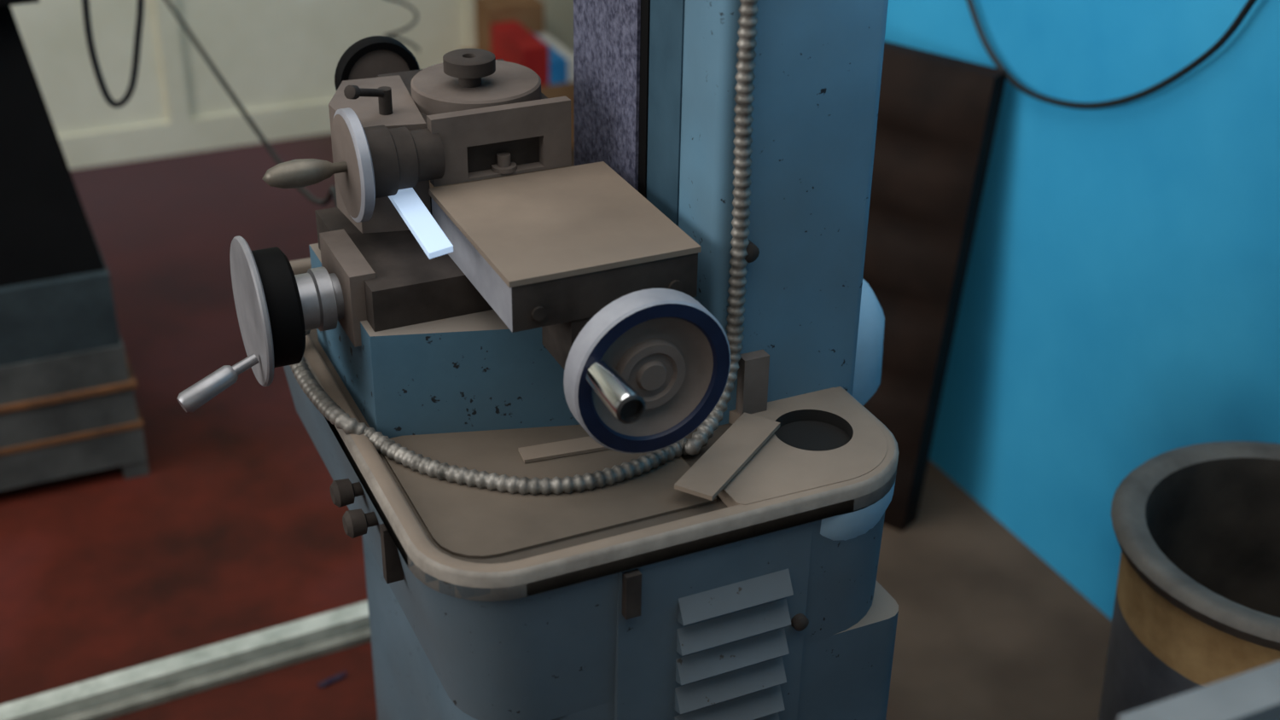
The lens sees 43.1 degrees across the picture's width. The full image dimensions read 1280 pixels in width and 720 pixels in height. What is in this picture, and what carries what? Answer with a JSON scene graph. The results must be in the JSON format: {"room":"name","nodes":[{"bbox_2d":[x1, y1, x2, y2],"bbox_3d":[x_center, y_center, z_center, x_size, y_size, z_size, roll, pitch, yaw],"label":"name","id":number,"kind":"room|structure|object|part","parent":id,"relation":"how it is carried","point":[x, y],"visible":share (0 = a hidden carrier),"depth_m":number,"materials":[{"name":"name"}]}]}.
{"room":"machine workshop","nodes":[
{"label":"machine workshop","id":0,"kind":"room"},
{"bbox_2d":[0,133,1111,719],"bbox_3d":[-0.256,0.895,1.524,5.800,0.050,5.930,-12,31,-22],"label":"floor","id":1,"kind":"structure","parent":0,"point":[234,529],"depth_m":2.55,"materials":[{"name":"red paint"}]},
{"bbox_2d":[0,0,149,491],"bbox_3d":[-1.190,-0.540,2.483,0.775,1.500,0.658,-12,31,-22],"label":"machine","id":2,"kind":"object","parent":1,"relation":"on","point":[68,407],"visible":1,"depth_m":2.54,"materials":[{"name":"metal"}]},
{"bbox_2d":[0,600,371,719],"bbox_3d":[-1.492,0.642,1.858,3.750,0.030,0.056,-13,32,-24],"label":"metal beam","id":3,"kind":"structure","parent":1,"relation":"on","point":[123,692],"depth_m":2.25,"materials":[{"name":"silver metal"}]},
{"bbox_2d":[164,0,337,207],"bbox_3d":[-0.769,-0.325,2.819,0.086,0.806,2.306,-13,32,-23],"label":"lead","id":4,"kind":"object","parent":1,"relation":"on","point":[331,194],"visible":0.37,"depth_m":2.53,"materials":[{"name":"black rubber"}]},
{"bbox_2d":[317,670,346,687],"bbox_3d":[-0.430,0.447,2.265,0.044,0.006,0.008,-21,36,-34],"label":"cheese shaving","id":5,"kind":"object","parent":1,"relation":"on","point":[340,677],"visible":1,"depth_m":2.26,"materials":[{"name":"blue"}]},
{"bbox_2d":[176,0,898,719],"bbox_3d":[-0.073,-0.091,1.450,0.695,1.750,0.620,-12,31,-22],"label":"grinder","id":6,"kind":"object","parent":1,"relation":"on","point":[697,265],"visible":1,"depth_m":1.34,"materials":[{"name":"blue paint"}]},
{"bbox_3d":[-0.230,-0.222,1.378,0.047,0.038,0.038,-12,31,-22],"label":"locking lever","id":7,"kind":"part","parent":6,"relation":"part of","materials":[{"name":"metal"}]},
{"bbox_3d":[-0.150,-0.256,1.431,0.046,0.026,0.046,-12,31,-22],"label":"index knob","id":8,"kind":"part","parent":6,"relation":"part of","materials":[{"name":"metal"}]},
{"bbox_3d":[-0.147,-0.238,1.455,0.116,0.030,0.116,-12,31,-22],"label":"rotary plate","id":9,"kind":"part","parent":6,"relation":"part of","materials":[{"name":"grey metal"}]},
{"bbox_3d":[-0.121,-0.191,1.412,0.128,0.061,0.012,-12,31,-22],"label":"slotted plate","id":10,"kind":"part","parent":6,"relation":"part of","materials":[{"name":"grey metal"}]},
{"bbox_2d":[517,436,609,463],"bbox_3d":[-0.061,0.074,1.364,0.080,0.003,0.020,-9,30,-17],"label":"bar","id":11,"kind":"object","parent":6,"relation":"on","point":[585,445],"visible":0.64,"depth_m":1.36,"materials":[{"name":"grey metal"}]},
{"bbox_3d":[-0.067,-0.117,1.348,0.164,0.005,0.196,-12,31,-22],"label":"table plate","id":12,"kind":"part","parent":6,"relation":"part of","materials":[{"name":"grey metal"}]},
{"bbox_2d":[289,257,898,601],"bbox_3d":[-0.077,0.007,1.495,0.430,0.024,0.593,-12,31,-22],"label":"tray","id":13,"kind":"object","parent":6,"relation":"on","point":[454,491],"depth_m":1.31,"materials":[{"name":"grey metal"}]},
{"bbox_2d":[674,412,780,500],"bbox_3d":[0.073,0.078,1.333,0.034,0.004,0.130,16,32,24],"label":"bar","id":14,"kind":"object","parent":6,"relation":"on","point":[721,462],"visible":1,"depth_m":1.33,"materials":[{"name":"grey metal"}]},
{"bbox_2d":[541,81,574,147],"bbox_3d":[-0.297,-0.669,4.115,0.207,0.170,0.340,-12,31,-22],"label":"cardboard box","id":15,"kind":"object","parent":1,"relation":"on","point":[565,89],"visible":0.07,"depth_m":3.96,"materials":[{"name":"brown cardboard"}]},
{"bbox_2d":[474,0,544,52],"bbox_3d":[-0.333,-0.854,4.137,0.148,0.131,0.110,-12,31,-22],"label":"cardboard box","id":16,"kind":"object","parent":15,"relation":"on","point":[530,14],"visible":0.58,"depth_m":4.09,"materials":[{"name":"brown cardboard"}]},
{"bbox_2d":[490,20,549,86],"bbox_3d":[-0.297,-0.754,3.991,0.068,0.098,0.220,-12,31,-22],"label":"cardboard box","id":17,"kind":"object","parent":15,"relation":"on","point":[511,42],"visible":0.79,"depth_m":3.93,"materials":[{"name":"red cardboard"}]},
{"bbox_2d":[533,33,567,85],"bbox_3d":[-0.244,-0.748,4.022,0.048,0.060,0.220,-12,31,-22],"label":"cardboard box","id":18,"kind":"object","parent":15,"relation":"on","point":[557,62],"visible":0.5,"depth_m":3.94,"materials":[{"name":"blue cardboard"}]},
{"bbox_2d":[536,33,573,82],"bbox_3d":[-0.208,-0.754,4.038,0.031,0.056,0.220,-12,31,-22],"label":"cardboard box","id":19,"kind":"object","parent":15,"relation":"on","point":[544,37],"visible":0.36,"depth_m":3.99,"materials":[{"name":"white cardboard"}]},
{"bbox_2d":[862,40,1007,531],"bbox_3d":[0.283,-0.147,2.615,0.490,0.730,0.182,22,35,33],"label":"wooden panel","id":20,"kind":"object","parent":1,"relation":"on","point":[938,114],"visible":0.27,"depth_m":2.45,"materials":[{"name":"brown wood"}]},
{"bbox_2d":[1098,441,1279,719],"bbox_3d":[0.705,0.405,1.869,0.388,0.502,0.388,-12,31,-22],"label":"barrel","id":21,"kind":"object","parent":1,"relation":"on","point":[1196,527],"visible":0.98,"depth_m":1.83,"materials":[{"name":"metal"}]},
{"bbox_2d":[1117,660,1279,719],"bbox_3d":[0.839,0.682,0.959,0.910,0.902,0.810,-12,31,-22],"label":"workbench","id":22,"kind":"object","parent":1,"relation":"on","point":[1253,695],"visible":1,"depth_m":0.90,"materials":[{"name":"grey paint"}]},
{"bbox_2d":[540,0,573,53],"bbox_3d":[-1.448,-1.793,3.189,5.900,3.000,0.100,-12,31,-22],"label":"wall","id":23,"kind":"structure","parent":0,"point":[558,14],"depth_m":4.28,"materials":[{"name":"beige paint"}]},
{"bbox_2d":[10,0,184,169],"bbox_3d":[-1.463,-1.338,3.347,0.778,2.050,0.044,-12,31,-22],"label":"door","id":24,"kind":"structure","parent":23,"relation":"in","point":[90,131],"depth_m":3.82,"materials":[{"name":"beige paint"}]},
{"bbox_2d":[164,0,476,153],"bbox_3d":[-0.763,-1.485,3.634,0.762,2.050,0.044,-12,31,-22],"label":"door","id":25,"kind":"structure","parent":23,"relation":"in","point":[280,59],"depth_m":3.99,"materials":[{"name":"beige paint"}]},
{"bbox_2d":[884,0,1279,620],"bbox_3d":[1.785,-0.721,1.357,1.600,3.000,5.400,-12,31,-22],"label":"wall","id":26,"kind":"structure","parent":0,"point":[1120,307],"depth_m":2.27,"materials":[{"name":"blue paint"}]},
{"bbox_2d":[965,0,1256,109],"bbox_3d":[0.601,-0.512,2.172,0.018,0.385,0.699,-12,31,-22],"label":"cable","id":27,"kind":"object","parent":26,"relation":"attached to","point":[1248,5],"visible":1,"depth_m":2.16,"materials":[{"name":"black rubber"}]},
{"bbox_3d":[-0.210,-1.773,0.045,5.800,0.050,5.930,-12,31,-22],"label":"ceiling","id":28,"kind":"structure","parent":0,"visible":0},
{"bbox_2d":[384,0,420,52],"bbox_3d":[-0.396,-1.588,2.244,0.062,2.411,0.063,6,29,9],"label":"cable","id":29,"kind":"object","parent":28,"relation":"hanging from","point":[389,35],"visible":0.89,"depth_m":2.81,"materials":[{"name":"grey metal"}]}
]}

